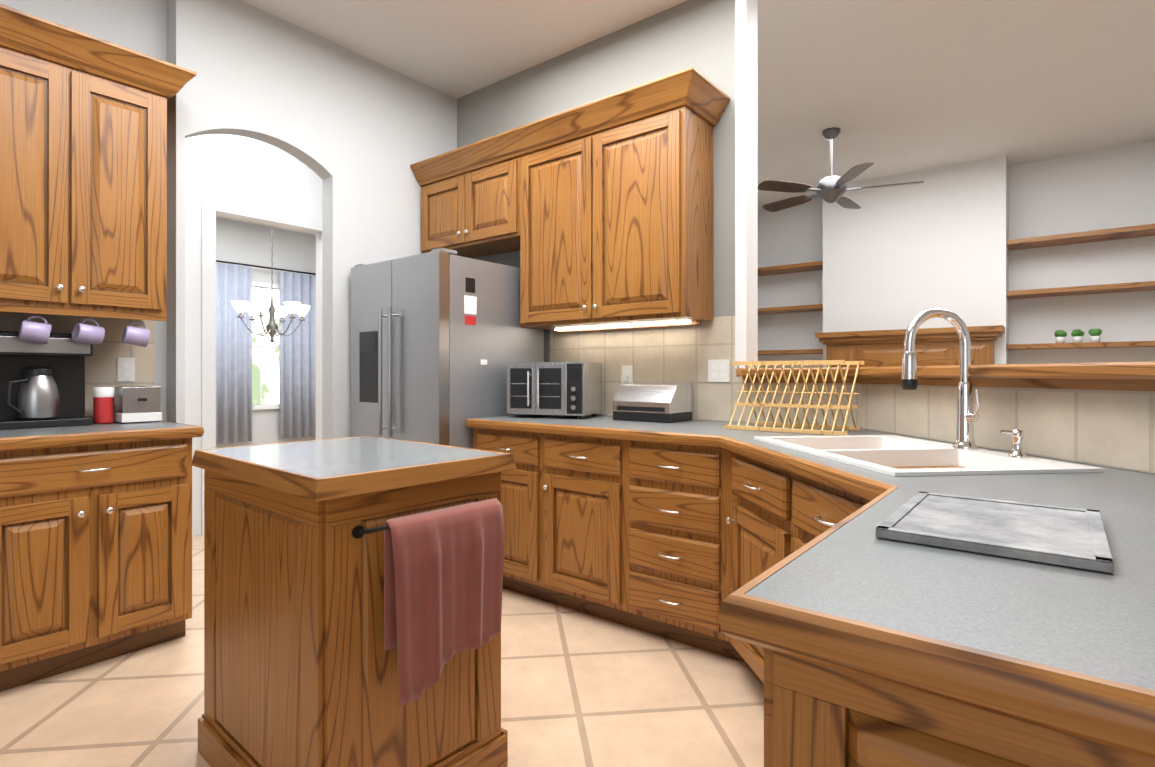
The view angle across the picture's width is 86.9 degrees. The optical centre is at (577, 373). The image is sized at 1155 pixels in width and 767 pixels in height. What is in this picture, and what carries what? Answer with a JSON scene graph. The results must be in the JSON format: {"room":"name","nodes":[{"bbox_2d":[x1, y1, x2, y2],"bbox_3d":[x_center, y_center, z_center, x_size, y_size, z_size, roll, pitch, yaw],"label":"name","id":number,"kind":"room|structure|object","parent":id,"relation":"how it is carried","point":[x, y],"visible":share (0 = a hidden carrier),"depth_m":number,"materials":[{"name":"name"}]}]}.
{"room":"kitchen","nodes":[
{"label":"kitchen","id":0,"kind":"room"},
{"bbox_2d":[0,535,763,766],"bbox_3d":[-0.702,1.196,3.764,14.000,0.050,13.000,0,0,38],"label":"floor","id":1,"kind":"structure","parent":0,"point":[580,689],"depth_m":2.16,"materials":[{"name":"tile"}]},
{"bbox_2d":[0,437,192,690],"bbox_3d":[-2.135,0.719,2.578,0.630,0.900,0.700,0,0,38],"label":"base cabinet","id":2,"kind":"object","parent":1,"relation":"on","point":[95,543],"depth_m":2.39,"materials":[{"name":"brown wood"}]},
{"bbox_2d":[0,421,203,452],"bbox_3d":[-2.704,0.252,1.836,0.650,0.047,2.630,0,0,38],"label":"countertop","id":3,"kind":"structure","parent":2,"relation":"on","point":[116,433],"depth_m":2.43,"materials":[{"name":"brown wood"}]},
{"bbox_2d":[0,331,92,429],"bbox_3d":[-2.363,0.027,2.593,0.199,0.402,0.440,0,0,38],"label":"coffee maker","id":4,"kind":"object","parent":3,"relation":"on","point":[42,385],"visible":0.88,"depth_m":2.60,"materials":[{"name":"black plastic"}]},
{"bbox_2d":[93,387,114,423],"bbox_3d":[-2.167,0.144,2.789,0.078,0.167,0.076,0,0,38],"label":"canister","id":5,"kind":"object","parent":3,"relation":"on","point":[103,405],"visible":0.96,"depth_m":2.76,"materials":[{"name":"red plastic"}]},
{"bbox_2d":[114,386,161,422],"bbox_3d":[-2.087,0.144,2.885,0.194,0.167,0.158,0,0,38],"label":"toaster","id":6,"kind":"object","parent":3,"relation":"on","point":[138,404],"visible":0.98,"depth_m":2.83,"materials":[{"name":"silver metal"}]},
{"bbox_2d":[191,436,515,766],"bbox_3d":[-0.670,0.704,1.839,0.913,0.931,0.649,0,0,38],"label":"kitchen island","id":7,"kind":"object","parent":1,"relation":"on","point":[353,587],"visible":1,"depth_m":1.56,"materials":[{"name":"brown wood"}]},
{"bbox_2d":[384,498,503,704],"bbox_3d":[-0.332,0.576,1.589,0.071,0.447,0.351,0,0,38],"label":"towel","id":8,"kind":"object","parent":7,"relation":"hanging from","point":[443,568],"depth_m":1.54,"materials":[{"name":"fabric"}]},
{"bbox_2d":[351,248,543,448],"bbox_3d":[-0.817,0.252,3.774,0.849,1.838,0.887,0,0,38],"label":"fridge","id":9,"kind":"object","parent":1,"relation":"on","point":[440,338],"visible":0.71,"depth_m":3.42,"materials":[{"name":"grey metal"}]},
{"bbox_2d":[466,414,1005,766],"bbox_3d":[0.046,0.704,2.247,2.379,0.930,2.284,0,0,38],"label":"base cabinet","id":10,"kind":"object","parent":1,"relation":"on","point":[808,598],"depth_m":2.29,"materials":[{"name":"brown wood"}]},
{"bbox_2d":[503,540,1154,766],"bbox_3d":[0.678,0.270,1.732,4.010,0.049,2.304,0,0,38],"label":"trim","id":11,"kind":"structure","parent":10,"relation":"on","point":[1112,721],"depth_m":0.58,"materials":[{"name":"brown wood"}]},
{"bbox_2d":[507,362,601,418],"bbox_3d":[-0.136,0.091,3.500,0.460,0.310,0.372,0,0,20],"label":"toaster oven","id":12,"kind":"object","parent":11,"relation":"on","point":[556,388],"visible":1,"depth_m":3.36,"materials":[{"name":"silver metal"}]},
{"bbox_2d":[613,381,692,422],"bbox_3d":[0.398,0.144,3.244,0.350,0.205,0.244,0,0,38],"label":"toaster","id":13,"kind":"object","parent":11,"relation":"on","point":[660,401],"visible":0.96,"depth_m":3.16,"materials":[{"name":"silver metal"}]},
{"bbox_2d":[724,360,863,435],"bbox_3d":[0.952,0.096,2.679,0.528,0.300,0.296,0,0,38],"label":"dish rack","id":14,"kind":"object","parent":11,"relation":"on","point":[829,405],"visible":1,"depth_m":2.64,"materials":[{"name":"brown wood"}]},
{"bbox_2d":[754,308,1103,475],"bbox_3d":[0.990,0.114,1.908,0.990,0.643,0.990,0,0,38],"label":"sink basin","id":15,"kind":"object","parent":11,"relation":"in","point":[782,453],"depth_m":1.89,"materials":[{"name":"white ceramic"}]},
{"bbox_2d":[875,491,1113,572],"bbox_3d":[0.661,0.237,0.968,0.268,0.014,0.360,0,0,38],"label":"cutting board","id":16,"kind":"object","parent":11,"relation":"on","point":[1064,536],"visible":1,"depth_m":0.91,"materials":[{"name":"stone"}]},
{"bbox_2d":[815,325,1004,367],"bbox_3d":[3.212,0.372,6.003,1.620,1.600,0.260,0,0,38],"label":"fireplace mantel","id":17,"kind":"object","parent":1,"relation":"on","point":[933,347],"visible":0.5,"depth_m":5.91,"materials":[{"name":"brown wood"}]},
{"bbox_2d":[854,432,1154,766],"bbox_3d":[1.160,0.703,1.361,0.619,0.930,2.284,0,0,38],"label":"base cabinet","id":18,"kind":"object","parent":1,"relation":"on","point":[1098,625],"depth_m":0.63,"materials":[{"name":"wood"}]},
{"bbox_2d":[0,0,1154,536],"bbox_3d":[-0.201,-0.420,3.366,12.720,3.180,13.000,0,0,38],"label":"wall","id":19,"kind":"structure","parent":0,"point":[266,110],"depth_m":3.91,"materials":[{"name":"paint"}]},
{"bbox_2d":[0,8,171,319],"bbox_3d":[-2.255,-0.846,2.655,0.330,1.140,0.720,0,0,38],"label":"upper cabinet","id":20,"kind":"object","parent":19,"relation":"attached to","point":[83,174],"depth_m":2.58,"materials":[{"name":"brown wood"}]},
{"bbox_2d":[18,315,50,343],"bbox_3d":[-2.233,-0.181,2.508,0.082,0.118,0.102,0,0,44],"label":"mug","id":21,"kind":"object","parent":20,"relation":"hanging from","point":[37,332],"visible":1,"depth_m":2.49,"materials":[{"name":"purple ceramic"}]},
{"bbox_2d":[72,318,104,345],"bbox_3d":[-2.122,-0.181,2.644,0.082,0.118,0.102,0,0,33],"label":"mug","id":22,"kind":"object","parent":20,"relation":"hanging from","point":[82,332],"visible":1,"depth_m":2.62,"materials":[{"name":"purple ceramic"}]},
{"bbox_2d":[122,321,149,346],"bbox_3d":[-2.015,-0.181,2.782,0.082,0.118,0.102,0,0,44],"label":"mug","id":23,"kind":"object","parent":20,"relation":"hanging from","point":[132,335],"visible":1,"depth_m":2.76,"materials":[{"name":"purple ceramic"}]},
{"bbox_2d":[117,357,134,380],"label":"outlet plates","id":24,"kind":"object","parent":19,"relation":"attached to","point":[125,366],"depth_m":2.98,"materials":[{"name":"white plastic"}]},
{"bbox_2d":[252,281,278,409],"bbox_3d":[-4.315,-0.376,8.298,0.182,1.800,1.300,0,0,38],"label":"dining room window","id":25,"kind":"structure","parent":19,"relation":"in","point":[265,370],"depth_m":8.42,"materials":[{"name":"clear"}]},
{"bbox_2d":[216,260,315,274],"bbox_3d":[-4.228,-1.426,8.230,0.121,0.024,1.800,0,0,38],"label":"curtain rod","id":26,"kind":"object","parent":19,"relation":"attached to","point":[265,267],"visible":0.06,"depth_m":8.17,"materials":[{"name":"black metal"}]},
{"bbox_2d":[216,262,251,443],"bbox_3d":[-4.488,-0.256,7.821,0.074,2.300,0.603,0,0,38],"label":"curtain","id":27,"kind":"object","parent":26,"relation":"hanging from","point":[233,377],"visible":0.69,"depth_m":7.87,"materials":[{"name":"fabric"}]},
{"bbox_2d":[279,271,315,438],"bbox_3d":[-3.891,-0.256,8.572,0.074,2.300,0.603,0,0,38],"label":"curtain","id":28,"kind":"object","parent":26,"relation":"hanging from","point":[297,383],"visible":0.71,"depth_m":8.53,"materials":[{"name":"fabric"}]},
{"bbox_2d":[414,131,513,257],"bbox_3d":[-0.618,-1.117,4.024,0.941,0.595,0.330,0,0,38],"label":"upper cabinet","id":29,"kind":"object","parent":19,"relation":"attached to","point":[467,195],"depth_m":3.87,"materials":[{"name":"brown wood"}]},
{"bbox_2d":[201,0,757,535],"bbox_3d":[-0.894,-0.419,3.797,3.640,3.180,1.312,0,0,38],"label":"trim","id":30,"kind":"structure","parent":19,"relation":"attached to","point":[745,180],"depth_m":3.14,"materials":[{"name":"white paint"}]},
{"bbox_2d":[514,75,717,330],"bbox_3d":[0.179,-0.845,3.391,1.095,1.140,0.330,0,0,38],"label":"upper cabinet","id":31,"kind":"object","parent":19,"relation":"attached to","point":[598,213],"depth_m":3.16,"materials":[{"name":"brown wood"}]},
{"bbox_2d":[621,365,632,383],"label":"outlet plates","id":32,"kind":"object","parent":19,"relation":"attached to","point":[627,370],"depth_m":3.50,"materials":[{"name":"white plastic"}]},
{"bbox_2d":[708,359,729,381],"label":"outlet plates","id":33,"kind":"object","parent":19,"relation":"attached to","point":[719,370],"depth_m":3.15,"materials":[{"name":"white plastic"}]},
{"bbox_2d":[736,361,1154,391],"bbox_3d":[1.319,0.008,1.593,2.602,0.072,2.176,0,0,38],"label":"bar ledge","id":34,"kind":"structure","parent":19,"relation":"attached to","point":[1128,376],"depth_m":1.84,"materials":[{"name":"brown wood"}]},
{"bbox_2d":[758,224,1154,354],"bbox_3d":[3.507,-0.727,6.191,3.666,1.000,0.358,0,0,38],"label":"shelves","id":35,"kind":"object","parent":19,"relation":"attached to","point":[1090,236],"visible":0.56,"depth_m":5.44,"materials":[{"name":"brown wood"}]},
{"bbox_2d":[1054,329,1101,342],"bbox_3d":[4.459,-0.333,5.435,0.329,0.125,0.092,0,0,38],"label":"potted plant","id":36,"kind":"object","parent":35,"relation":"on","point":[1077,335],"visible":0.9,"depth_m":5.41,"materials":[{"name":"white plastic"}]},
{"bbox_2d":[216,0,1154,235],"bbox_3d":[-0.702,-2.049,3.766,14.000,0.080,13.000,0,0,38],"label":"ceiling","id":37,"kind":"structure","parent":0,"point":[892,87],"depth_m":3.94,"materials":[{"name":"paint"}]},
{"bbox_2d":[231,226,309,342],"bbox_3d":[-3.182,-1.162,6.351,0.730,1.689,0.730,0,0,38],"label":"chandelier","id":38,"kind":"object","parent":37,"relation":"hanging from","point":[254,308],"visible":0.96,"depth_m":6.32,"materials":[{"name":"white glass"}]},
{"bbox_2d":[758,127,923,211],"bbox_3d":[2.132,-1.708,5.081,1.292,0.599,1.244,0,0,38],"label":"ceiling fan","id":39,"kind":"object","parent":37,"relation":"hanging from","point":[831,188],"visible":1,"depth_m":4.97,"materials":[{"name":"grey metal"}]}
]}

